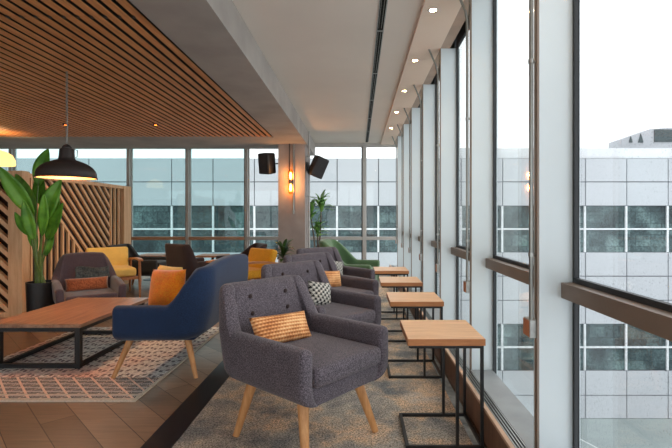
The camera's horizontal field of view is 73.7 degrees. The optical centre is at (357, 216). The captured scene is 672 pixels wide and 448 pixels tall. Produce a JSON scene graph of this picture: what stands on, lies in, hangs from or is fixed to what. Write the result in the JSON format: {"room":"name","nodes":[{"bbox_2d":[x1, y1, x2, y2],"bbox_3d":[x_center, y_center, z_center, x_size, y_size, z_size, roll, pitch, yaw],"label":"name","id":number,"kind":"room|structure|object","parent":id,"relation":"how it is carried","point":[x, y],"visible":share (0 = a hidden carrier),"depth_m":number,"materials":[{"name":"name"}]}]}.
{"room":"lounge","nodes":[
{"label":"lounge","id":0,"kind":"room"},
{"bbox_2d":[129,0,314,155],"bbox_3d":[-1.080,-1.480,3.000,0.440,0.500,12.000,0,0,0],"label":"ceiling beam","id":1,"kind":"structure","parent":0,"point":[214,34],"depth_m":3.48,"materials":[{"name":"paint"}]},
{"bbox_2d":[289,144,289,178],"bbox_3d":[-1.141,-0.922,7.511,0.042,0.616,0.016,0,0,44],"label":"cable","id":2,"kind":"object","parent":1,"relation":"hanging from","point":[289,144],"visible":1,"depth_m":7.51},
{"bbox_2d":[0,275,486,447],"bbox_3d":[-4.050,1.250,3.050,9.900,0.200,12.100,0,0,0],"label":"floor","id":3,"kind":"structure","parent":0,"point":[22,424],"depth_m":2.62,"materials":[{"name":"brown wood"}]},
{"bbox_2d":[8,149,16,170],"bbox_3d":[-6.384,-0.165,9.010,1.228,2.630,0.140,0,0,0],"label":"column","id":4,"kind":"structure","parent":3,"relation":"on","point":[13,152],"depth_m":9.00,"materials":[{"name":"paint"}]},
{"bbox_2d":[0,171,29,316],"bbox_3d":[-5.362,0.310,5.190,3.045,1.680,0.140,0,0,0],"label":"slatted screen","id":5,"kind":"object","parent":3,"relation":"on","point":[14,244],"visible":0.72,"depth_m":5.13,"materials":[{"name":"brown wood"}]},
{"bbox_2d":[0,149,62,311],"bbox_3d":[-3.479,0.194,4.890,0.563,1.912,0.579,0,0,-17],"label":"potted plant","id":6,"kind":"object","parent":3,"relation":"on","point":[39,295],"visible":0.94,"depth_m":4.74,"materials":[{"name":"green plant"}]},
{"bbox_2d":[30,173,130,283],"bbox_3d":[-4.050,0.310,6.560,0.140,1.680,2.600,0,0,0],"label":"slatted screen","id":7,"kind":"object","parent":3,"relation":"on","point":[94,214],"visible":0.45,"depth_m":6.68,"materials":[{"name":"brown wood"}]},
{"bbox_2d":[51,252,126,303],"bbox_3d":[-2.985,0.782,4.952,0.656,0.746,0.727,0,0,-38],"label":"armchair","id":8,"kind":"object","parent":3,"relation":"on","point":[65,267],"visible":0.68,"depth_m":5.01,"materials":[{"name":"fabric"}]},
{"bbox_2d":[65,276,107,291],"bbox_3d":[-3.022,0.750,4.999,0.421,0.144,0.109,0,0,-40],"label":"lumbar cushion","id":9,"kind":"object","parent":8,"relation":"on","point":[79,284],"visible":0.98,"depth_m":4.96,"materials":[{"name":"orange fabric"}]},
{"bbox_2d":[64,287,117,300],"bbox_3d":[-2.932,0.858,4.884,0.475,0.096,0.553,0,0,-38],"label":"seat cushion","id":10,"kind":"object","parent":8,"relation":"on","point":[110,292],"depth_m":4.76,"materials":[{"name":"fabric"}]},
{"bbox_2d":[75,265,109,278],"bbox_3d":[-3.050,0.637,5.149,0.345,0.153,0.067,0,0,-38],"label":"cushion","id":11,"kind":"object","parent":8,"relation":"on","point":[80,271],"visible":0.87,"depth_m":5.13,"materials":[{"name":"grey fabric"}]},
{"bbox_2d":[0,327,218,401],"bbox_3d":[-2.135,1.145,3.715,1.500,0.010,1.860,0,0,0],"label":"patterned rug","id":12,"kind":"object","parent":3,"relation":"on","point":[146,363],"visible":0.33,"depth_m":3.31,"materials":[{"name":"carpet"}]},
{"bbox_2d":[0,298,147,368],"bbox_3d":[-2.440,0.972,3.918,0.719,0.333,1.124,0,0,0],"label":"coffee table","id":13,"kind":"object","parent":12,"relation":"on","point":[76,315],"visible":0.89,"depth_m":3.58,"materials":[{"name":"brown wood"}]},
{"bbox_2d":[111,254,247,378],"bbox_3d":[-1.386,0.731,3.740,0.705,0.822,1.300,0,0,0],"label":"armchair","id":14,"kind":"object","parent":12,"relation":"on","point":[194,310],"visible":0.83,"depth_m":3.12,"materials":[{"name":"blue fabric"}]},
{"bbox_2d":[148,269,185,304],"bbox_3d":[-1.480,0.560,3.470,0.343,0.316,0.145,0,0,22],"label":"square cushion","id":15,"kind":"object","parent":14,"relation":"on","point":[165,285],"visible":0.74,"depth_m":3.42,"materials":[{"name":"orange fabric"}]},
{"bbox_2d":[157,265,182,269],"bbox_3d":[-1.535,0.545,3.620,0.332,0.297,0.130,0,0,33],"label":"square cushion","id":16,"kind":"object","parent":14,"relation":"on","point":[161,267],"visible":0.11,"depth_m":3.61,"materials":[{"name":"yellow fabric"}]},
{"bbox_2d":[85,247,142,297],"bbox_3d":[-3.572,0.801,6.478,0.695,0.697,0.794,0,0,-38],"label":"lounge chair","id":17,"kind":"object","parent":3,"relation":"on","point":[118,256],"visible":0.56,"depth_m":6.63,"materials":[{"name":"yellow fabric"}]},
{"bbox_2d":[85,247,128,265],"bbox_3d":[-3.738,0.625,6.691,0.561,0.345,0.120,0,-17,-38],"label":"cushion","id":18,"kind":"object","parent":17,"relation":"on","point":[116,255],"depth_m":6.71,"materials":[{"name":"yellow fabric"}]},
{"bbox_2d":[113,265,135,276],"bbox_3d":[-3.531,0.780,6.426,0.540,0.120,0.580,0,0,-38],"label":"seat cushion","id":19,"kind":"object","parent":17,"relation":"on","point":[121,270],"depth_m":6.31,"materials":[{"name":"yellow fabric"}]},
{"bbox_2d":[106,244,166,284],"bbox_3d":[-3.548,0.802,7.302,0.862,0.704,0.680,0,0,2],"label":"armchair","id":20,"kind":"object","parent":3,"relation":"on","point":[149,263],"visible":0.48,"depth_m":7.04,"materials":[{"name":"black fabric"}]},
{"bbox_2d":[157,260,165,266],"bbox_3d":[-3.447,0.753,7.298,0.658,0.066,0.498,0,0,2],"label":"seat cushion","id":21,"kind":"object","parent":20,"relation":"on","point":[159,262],"depth_m":7.20,"materials":[{"name":"fabric"}]},
{"bbox_2d":[139,253,165,280],"bbox_3d":[-3.750,0.920,8.250,0.500,0.460,0.500,0,0,0],"label":"cafe table","id":22,"kind":"object","parent":3,"relation":"on","point":[147,254],"visible":0.29,"depth_m":8.17,"materials":[{"name":"brown wood"}]},
{"bbox_2d":[126,149,185,246],"bbox_3d":[-4.028,-0.165,9.010,1.228,2.630,0.140,0,0,0],"label":"window","id":23,"kind":"structure","parent":3,"relation":"on","point":[129,152],"depth_m":8.95,"materials":[{"name":"paint"}]},
{"bbox_2d":[140,361,228,447],"bbox_3d":[-1.000,1.147,3.000,0.160,0.006,12.000,0,0,0],"label":"trim","id":24,"kind":"structure","parent":3,"relation":"on","point":[172,429],"depth_m":2.62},
{"bbox_2d":[165,243,208,280],"bbox_3d":[-2.469,0.772,6.787,0.620,0.764,0.719,0,0,35],"label":"armchair","id":25,"kind":"object","parent":3,"relation":"on","point":[177,255],"visible":0.56,"depth_m":6.44,"materials":[{"name":"brown fabric"}]},
{"bbox_2d":[195,254,229,259],"bbox_3d":[-2.660,0.920,8.200,0.500,0.460,0.500,0,0,0],"label":"cafe table","id":26,"kind":"object","parent":3,"relation":"on","point":[212,256],"visible":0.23,"depth_m":8.03,"materials":[{"name":"brown wood"}]},
{"bbox_2d":[185,149,244,245],"bbox_3d":[-2.850,-0.165,9.010,1.228,2.630,0.140,0,0,0],"label":"window","id":27,"kind":"structure","parent":3,"relation":"on","point":[189,238],"depth_m":8.95,"materials":[{"name":"paint"}]},
{"bbox_2d":[216,243,266,258],"bbox_3d":[-1.930,0.802,7.479,0.762,0.704,0.620,0,0,-30],"label":"armchair","id":28,"kind":"object","parent":3,"relation":"on","point":[255,245],"visible":0.14,"depth_m":7.72,"materials":[{"name":"brown fabric"}]},
{"bbox_2d":[206,248,277,279],"bbox_3d":[-1.577,0.801,6.246,0.695,0.697,0.794,0,0,42],"label":"lounge chair","id":29,"kind":"object","parent":3,"relation":"on","point":[257,257],"visible":0.37,"depth_m":6.29,"materials":[{"name":"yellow fabric"}]},
{"bbox_2d":[248,267,260,279],"bbox_3d":[-1.620,0.780,6.198,0.540,0.120,0.580,0,0,42],"label":"seat cushion","id":30,"kind":"object","parent":29,"relation":"on","point":[254,273],"depth_m":6.07,"materials":[{"name":"yellow fabric"}]},
{"bbox_2d":[248,248,276,267],"bbox_3d":[-1.395,0.625,6.447,0.561,0.345,0.120,0,-17,42],"label":"cushion","id":31,"kind":"object","parent":29,"relation":"on","point":[255,254],"depth_m":6.37,"materials":[{"name":"yellow fabric"}]},
{"bbox_2d":[244,149,277,249],"bbox_3d":[-1.672,-0.165,9.010,1.228,2.630,0.140,0,0,0],"label":"window","id":32,"kind":"structure","parent":3,"relation":"on","point":[248,238],"depth_m":8.95,"materials":[{"name":"paint"}]},
{"bbox_2d":[273,239,293,261],"bbox_3d":[-1.138,0.733,6.737,0.363,0.823,0.392,0,0,-11],"label":"potted plant","id":33,"kind":"object","parent":3,"relation":"on","point":[284,248],"visible":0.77,"depth_m":6.72,"materials":[{"name":"green plant"}]},
{"bbox_2d":[278,144,307,262],"bbox_3d":[-1.119,-0.040,7.785,0.452,2.380,0.470,0,0,0],"label":"column","id":34,"kind":"structure","parent":3,"relation":"on","point":[291,226],"depth_m":7.55,"materials":[{"name":"paint"}]},
{"bbox_2d":[258,153,277,173],"bbox_3d":[-1.514,-0.910,7.617,0.354,0.388,0.335,0,0,0],"label":"loudspeaker","id":35,"kind":"object","parent":34,"relation":"attached to","point":[266,161],"visible":0.92,"depth_m":7.53,"materials":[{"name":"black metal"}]},
{"bbox_2d":[258,154,267,173],"bbox_3d":[-1.596,-0.889,7.533,0.200,0.320,0.008,6,15,28],"label":"grille","id":36,"kind":"object","parent":35,"relation":"attached to","point":[262,158],"depth_m":7.53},
{"bbox_2d":[289,172,292,194],"bbox_3d":[-1.125,-0.590,7.494,0.090,0.430,0.102,0,0,0],"label":"wall lamp","id":37,"kind":"object","parent":34,"relation":"attached to","point":[290,174],"visible":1,"depth_m":7.47,"materials":[{"name":"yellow glass"}]},
{"bbox_2d":[292,144,294,213],"bbox_3d":[-1.085,-0.640,7.534,0.044,1.180,0.030,0,0,0],"label":"conduit pipe","id":38,"kind":"object","parent":34,"relation":"attached to","point":[293,148],"visible":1,"depth_m":7.52,"materials":[{"name":"metal"}]},
{"bbox_2d":[306,131,309,247],"bbox_3d":[-0.859,-0.165,7.750,0.068,2.630,0.032,0,0,0],"label":"conduit pipe","id":39,"kind":"object","parent":34,"relation":"attached to","point":[308,156],"visible":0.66,"depth_m":7.74,"materials":[{"name":"metal"}]},
{"bbox_2d":[306,155,328,178],"bbox_3d":[-0.685,-0.850,7.625,0.393,0.415,0.291,0,0,0],"label":"loudspeaker","id":40,"kind":"object","parent":34,"relation":"attached to","point":[319,164],"visible":1,"depth_m":7.53,"materials":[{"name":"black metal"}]},
{"bbox_2d":[312,157,328,177],"bbox_3d":[-0.634,-0.831,7.530,0.200,0.320,0.008,23,1,-28],"label":"grille","id":41,"kind":"object","parent":40,"relation":"attached to","point":[319,167],"depth_m":7.52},
{"bbox_2d":[172,287,472,447],"bbox_3d":[-0.172,1.145,2.200,1.495,0.010,10.200,0,0,0],"label":"carpet runner","id":42,"kind":"object","parent":3,"relation":"on","point":[271,420],"visible":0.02,"depth_m":2.55,"materials":[{"name":"grey carpet"}]},
{"bbox_2d":[219,275,387,447],"bbox_3d":[-0.310,0.751,2.385,0.744,0.782,0.640,0,0,40],"label":"armchair","id":43,"kind":"object","parent":42,"relation":"on","point":[341,355],"visible":0.98,"depth_m":2.27,"materials":[{"name":"grey fabric"}]},
{"bbox_2d":[249,311,311,342],"bbox_3d":[-0.409,0.600,2.416,0.114,0.160,0.385,0,0,43],"label":"lumbar cushion","id":44,"kind":"object","parent":43,"relation":"on","point":[293,326],"visible":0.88,"depth_m":2.37,"materials":[{"name":"orange fabric"}]},
{"bbox_2d":[284,331,380,387],"bbox_3d":[-0.236,0.718,2.323,0.548,0.092,0.482,0,0,40],"label":"seat cushion","id":45,"kind":"object","parent":43,"relation":"on","point":[337,357],"depth_m":2.24,"materials":[{"name":"grey fabric"}]},
{"bbox_2d":[261,260,380,324],"bbox_3d":[-0.298,0.751,3.337,0.744,0.782,0.640,0,0,43],"label":"armchair","id":46,"kind":"object","parent":42,"relation":"on","point":[358,306],"visible":0.44,"depth_m":3.40,"materials":[{"name":"grey fabric"}]},
{"bbox_2d":[308,281,330,304],"bbox_3d":[-0.296,0.595,3.458,0.251,0.221,0.104,0,0,-44],"label":"cushion","id":47,"kind":"object","parent":46,"relation":"on","point":[320,293],"visible":0.88,"depth_m":3.41,"materials":[{"name":"fabric"}]},
{"bbox_2d":[317,302,374,322],"bbox_3d":[-0.228,0.718,3.270,0.548,0.092,0.482,0,0,43],"label":"seat cushion","id":48,"kind":"object","parent":46,"relation":"on","point":[362,312],"depth_m":3.22,"materials":[{"name":"grey fabric"}]},
{"bbox_2d":[283,252,378,295],"bbox_3d":[-0.278,0.751,4.188,0.640,0.782,0.744,0,0,-45],"label":"armchair","id":49,"kind":"object","parent":42,"relation":"on","point":[349,283],"visible":0.28,"depth_m":4.30,"materials":[{"name":"grey fabric"}]},
{"bbox_2d":[325,271,340,286],"bbox_3d":[-0.271,0.600,4.309,0.294,0.189,0.101,0,0,-43],"label":"lumbar cushion","id":50,"kind":"object","parent":49,"relation":"on","point":[334,278],"visible":0.55,"depth_m":4.30,"materials":[{"name":"orange fabric"}]},
{"bbox_2d":[333,286,373,294],"bbox_3d":[-0.209,0.718,4.119,0.548,0.092,0.482,0,0,45],"label":"seat cushion","id":51,"kind":"object","parent":49,"relation":"on","point":[362,289],"depth_m":4.15,"materials":[{"name":"grey fabric"}]},
{"bbox_2d":[296,247,374,278],"bbox_3d":[-0.276,0.751,5.029,0.640,0.782,0.744,0,0,-42],"label":"armchair","id":52,"kind":"object","parent":42,"relation":"on","point":[347,270],"visible":0.3,"depth_m":5.17,"materials":[{"name":"grey fabric"}]},
{"bbox_2d":[334,261,342,274],"bbox_3d":[-0.263,0.595,5.149,0.253,0.221,0.104,0,0,-41],"label":"cushion","id":53,"kind":"object","parent":52,"relation":"on","point":[339,265],"visible":0.29,"depth_m":5.15,"materials":[{"name":"fabric"}]},
{"bbox_2d":[319,239,379,281],"bbox_3d":[-0.120,0.721,6.013,0.750,0.842,0.748,0,0,12],"label":"armchair","id":54,"kind":"object","parent":42,"relation":"on","point":[348,259],"visible":0.29,"depth_m":6.25,"materials":[{"name":"green fabric"}]},
{"bbox_2d":[373,267,408,319],"bbox_3d":[0.371,0.869,5.170,0.388,0.543,0.410,0,0,0],"label":"side table","id":55,"kind":"object","parent":42,"relation":"on","point":[393,271],"visible":0.7,"depth_m":5.00,"materials":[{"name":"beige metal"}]},
{"bbox_2d":[379,277,422,341],"bbox_3d":[0.394,0.869,4.280,0.388,0.543,0.410,0,0,0],"label":"side table","id":56,"kind":"object","parent":42,"relation":"on","point":[385,282],"visible":0.7,"depth_m":4.08,"materials":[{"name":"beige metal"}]},
{"bbox_2d":[386,292,443,378],"bbox_3d":[0.412,0.869,3.360,0.388,0.543,0.410,0,0,0],"label":"side table","id":57,"kind":"object","parent":42,"relation":"on","point":[424,300],"visible":0.88,"depth_m":3.18,"materials":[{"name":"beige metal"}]},
{"bbox_2d":[399,320,485,447],"bbox_3d":[0.430,0.869,2.395,0.388,0.543,0.410,0,0,0],"label":"side table","id":58,"kind":"object","parent":42,"relation":"on","point":[443,334],"visible":1,"depth_m":2.26,"materials":[{"name":"brown wood"}]},
{"bbox_2d":[310,189,334,247],"bbox_3d":[-0.780,0.318,8.256,0.716,1.664,0.528,0,0,0],"label":"potted plant","id":59,"kind":"object","parent":3,"relation":"on","point":[320,201],"visible":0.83,"depth_m":8.24,"materials":[{"name":"green plant"}]},
{"bbox_2d":[310,143,362,239],"bbox_3d":[-0.494,-0.165,9.010,1.228,2.630,0.140,0,0,0],"label":"window","id":60,"kind":"structure","parent":3,"relation":"on","point":[316,144],"depth_m":8.96,"materials":[{"name":"paint"}]},
{"bbox_2d":[361,143,396,259],"bbox_3d":[0.463,-0.165,9.010,0.785,2.630,0.140,0,0,0],"label":"window","id":61,"kind":"structure","parent":3,"relation":"on","point":[363,149],"depth_m":8.96,"materials":[{"name":"paint"}]},
{"bbox_2d":[397,136,402,266],"bbox_3d":[0.790,-0.150,8.062,0.169,2.600,0.055,0,0,0],"label":"trim","id":62,"kind":"structure","parent":3,"relation":"on","point":[399,139],"depth_m":8.03,"materials":[{"name":"paint"}]},
{"bbox_2d":[392,136,396,243],"bbox_3d":[0.662,-0.487,8.076,0.110,1.933,0.067,0,0,0],"label":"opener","id":63,"kind":"object","parent":62,"relation":"attached to","point":[392,136],"visible":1,"depth_m":8.05,"materials":[{"name":"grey metal"}]},
{"bbox_2d":[403,124,410,276],"bbox_3d":[0.790,-0.150,7.018,0.169,2.600,0.055,0,0,0],"label":"trim","id":64,"kind":"structure","parent":3,"relation":"on","point":[406,255],"depth_m":6.99,"materials":[{"name":"paint"}]},
{"bbox_2d":[397,124,402,247],"bbox_3d":[0.662,-0.487,7.032,0.110,1.933,0.067,0,0,0],"label":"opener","id":65,"kind":"object","parent":64,"relation":"attached to","point":[397,124],"visible":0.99,"depth_m":7.00,"materials":[{"name":"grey metal"}]},
{"bbox_2d":[411,108,421,288],"bbox_3d":[0.790,-0.150,5.973,0.169,2.600,0.055,0,0,0],"label":"trim","id":66,"kind":"structure","parent":3,"relation":"on","point":[416,264],"depth_m":5.94,"materials":[{"name":"paint"}]},
{"bbox_2d":[404,108,410,252],"bbox_3d":[0.662,-0.487,5.987,0.110,1.933,0.067,0,0,0],"label":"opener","id":67,"kind":"object","parent":66,"relation":"attached to","point":[409,120],"visible":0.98,"depth_m":5.96,"materials":[{"name":"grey metal"}]},
{"bbox_2d":[422,84,437,294],"bbox_3d":[0.790,-0.150,4.928,0.169,2.600,0.055,0,0,0],"label":"trim","id":68,"kind":"structure","parent":3,"relation":"on","point":[428,90],"depth_m":4.90,"materials":[{"name":"paint"}]},
{"bbox_2d":[413,85,421,260],"bbox_3d":[0.662,-0.487,4.941,0.110,1.933,0.067,0,0,0],"label":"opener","id":69,"kind":"object","parent":68,"relation":"attached to","point":[420,100],"visible":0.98,"depth_m":4.91,"materials":[{"name":"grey metal"}]},
{"bbox_2d":[387,275,484,447],"bbox_3d":[0.602,1.144,3.000,0.053,0.012,12.000,0,0,0],"label":"trim","id":70,"kind":"structure","parent":3,"relation":"on","point":[448,387],"depth_m":2.88,"materials":[{"name":"metal"}]},
{"bbox_2d":[431,39,455,293],"bbox_3d":[0.843,-0.200,4.405,0.085,2.700,0.990,0,0,0],"label":"window","id":71,"kind":"structure","parent":3,"relation":"on","point":[433,243],"depth_m":4.88,"materials":[{"name":"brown metal"}]},
{"bbox_2d":[440,48,459,319],"bbox_3d":[0.790,-0.150,3.882,0.169,2.600,0.055,0,0,0],"label":"trim","id":72,"kind":"structure","parent":3,"relation":"on","point":[447,55],"depth_m":3.85,"materials":[{"name":"paint"}]},
{"bbox_2d":[428,49,439,272],"bbox_3d":[0.662,-0.487,3.897,0.110,1.933,0.067,0,0,0],"label":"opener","id":73,"kind":"object","parent":72,"relation":"attached to","point":[437,266],"visible":1,"depth_m":3.87,"materials":[{"name":"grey metal"}]},
{"bbox_2d":[389,265,526,447],"bbox_3d":[0.666,1.044,3.057,0.077,0.187,12.013,0,0,0],"label":"heater","id":74,"kind":"object","parent":3,"relation":"on","point":[498,432],"visible":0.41,"depth_m":2.37,"materials":[{"name":"brown wood"}]},
{"bbox_2d":[451,15,469,319],"bbox_3d":[0.843,-0.200,3.360,0.085,2.700,0.990,0,0,0],"label":"window","id":75,"kind":"structure","parent":3,"relation":"on","point":[458,251],"depth_m":3.84,"materials":[{"name":"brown metal"}]},
{"bbox_2d":[394,265,533,447],"bbox_3d":[0.774,1.054,2.950,0.136,0.192,11.900,0,0,0],"label":"trim","id":76,"kind":"structure","parent":3,"relation":"on","point":[514,411],"depth_m":2.31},
{"bbox_2d":[470,0,497,375],"bbox_3d":[0.790,-0.150,2.837,0.169,2.600,0.055,0,0,0],"label":"column","id":77,"kind":"structure","parent":3,"relation":"on","point":[481,11],"depth_m":2.81,"materials":[{"name":"paint"}]},
{"bbox_2d":[459,0,469,292],"bbox_3d":[0.662,-0.487,2.852,0.110,1.933,0.067,0,0,0],"label":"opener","id":78,"kind":"object","parent":77,"relation":"attached to","point":[466,283],"visible":0.99,"depth_m":2.82,"materials":[{"name":"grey metal"}]},
{"bbox_2d":[486,0,533,374],"bbox_3d":[0.843,-0.200,2.315,0.085,2.700,0.990,0,0,0],"label":"window","id":79,"kind":"structure","parent":3,"relation":"on","point":[517,270],"depth_m":2.79,"materials":[{"name":"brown metal"}]},
{"bbox_2d":[534,0,571,447],"bbox_3d":[0.790,-0.150,1.792,0.169,2.600,0.055,0,0,0],"label":"column","id":80,"kind":"structure","parent":3,"relation":"on","point":[552,18],"depth_m":1.76,"materials":[{"name":"paint"}]},
{"bbox_2d":[523,0,535,337],"bbox_3d":[0.662,-0.487,1.806,0.110,1.933,0.067,0,0,0],"label":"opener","id":81,"kind":"object","parent":80,"relation":"attached to","point":[529,322],"visible":1,"depth_m":1.78,"materials":[{"name":"metal"}]},
{"bbox_2d":[561,0,671,447],"bbox_3d":[0.843,-0.200,1.270,0.085,2.700,0.990,0,0,0],"label":"window","id":82,"kind":"structure","parent":3,"relation":"on","point":[651,315],"depth_m":1.75,"materials":[{"name":"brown metal"}]},
{"bbox_2d":[232,0,423,142],"bbox_3d":[-0.205,-1.605,3.000,1.310,0.250,12.000,0,0,0],"label":"ceiling","id":83,"kind":"structure","parent":0,"point":[320,52],"depth_m":4.08,"materials":[{"name":"paint"}]},
{"bbox_2d":[365,0,387,141],"bbox_3d":[0.175,-1.477,2.975,0.058,0.008,11.750,0,0,0],"label":"ceiling vent","id":84,"kind":"object","parent":83,"relation":"in","point":[382,9],"visible":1,"depth_m":4.07,"materials":[{"name":"metal"}]},
{"bbox_2d":[380,0,463,144],"bbox_3d":[0.580,-1.590,3.000,0.260,0.280,12.000,0,0,0],"label":"ceiling","id":85,"kind":"structure","parent":0,"point":[431,30],"depth_m":4.00,"materials":[{"name":"paint"}]},
{"bbox_2d":[393,0,468,144],"bbox_3d":[0.750,-1.590,3.000,0.080,0.280,12.000,0,0,0],"label":"trim","id":86,"kind":"structure","parent":85,"relation":"attached to","point":[459,20],"depth_m":3.72,"materials":[{"name":"grey paint"}]},
{"bbox_2d":[428,8,437,12],"bbox_3d":[0.525,-1.448,3.140,0.074,0.004,0.074,0,0,0],"label":"recessed light","id":87,"kind":"object","parent":85,"relation":"in","point":[431,10],"visible":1,"depth_m":3.14,"materials":[{"name":"silver metal"}]},
{"bbox_3d":[-5.150,-1.515,1.950,7.700,0.430,9.900,0,0,0],"label":"ceiling","id":88,"kind":"structure","parent":0,"visible":0},
{"bbox_2d":[0,150,15,166],"bbox_3d":[-5.220,-1.050,6.500,0.410,0.600,0.410,0,0,0],"label":"globe pendant","id":89,"kind":"object","parent":88,"relation":"hanging from","point":[6,159],"visible":1,"depth_m":6.45,"materials":[{"name":"yellow glass"}]},
{"bbox_2d":[33,71,97,180],"bbox_3d":[-2.470,-0.813,3.800,0.462,0.974,0.462,0,0,0],"label":"pendant lamp","id":90,"kind":"object","parent":88,"relation":"hanging from","point":[66,167],"visible":0.99,"depth_m":3.72,"materials":[{"name":"metal"}]},
{"bbox_2d":[0,0,279,148],"bbox_3d":[-5.167,-1.480,2.550,7.733,0.500,11.100,0,0,0],"label":"ceiling","id":91,"kind":"structure","parent":88,"relation":"attached to","point":[120,6],"depth_m":4.90,"materials":[{"name":"brown wood"}]},
{"bbox_2d":[0,0,271,136],"bbox_3d":[-5.182,-1.238,1.952,7.704,0.007,9.896,0,0,0],"label":"ceiling slats","id":92,"kind":"structure","parent":91,"relation":"attached to","point":[94,3],"depth_m":4.09,"materials":[{"name":"brown wood"}]},
{"bbox_2d":[5,15,135,18],"bbox_3d":[-5.205,-1.242,2.754,7.663,0.036,0.028,0,0,0],"label":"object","id":93,"kind":"structure","parent":92,"relation":"attached to","point":[6,16],"depth_m":2.75,"materials":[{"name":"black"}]},
{"label":"outside","id":94,"kind":"structure","parent":0,"visible":0},
{"bbox_2d":[580,418,671,447],"bbox_3d":[0.000,8.213,20.475,60.000,0.274,39.050,0,0,0],"label":"ground","id":95,"kind":"structure","parent":94,"point":[599,432],"depth_m":16.79,"materials":[{"name":"grey concrete"}]},
{"bbox_2d":[2,148,671,417],"bbox_3d":[-1.679,2.642,21.970,34.835,10.868,8.060,0,0,0],"label":"building","id":96,"kind":"structure","parent":95,"relation":"on","point":[626,193],"depth_m":17.94,"materials":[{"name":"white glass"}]},
{"bbox_2d":[608,127,671,147],"bbox_3d":[14.634,-3.410,22.575,3.339,2.118,1.250,0,0,0],"label":"hut","id":97,"kind":"object","parent":96,"relation":"on","point":[659,137],"visible":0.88,"depth_m":22.00,"materials":[{"name":"white concrete"}]},
{"bbox_2d":[638,134,642,142],"bbox_3d":[13.873,-3.880,21.980,0.255,0.442,0.040,0,0,0],"label":"vent","id":98,"kind":"object","parent":97,"relation":"attached to","point":[640,136],"depth_m":21.97,"materials":[{"name":"grey metal"}]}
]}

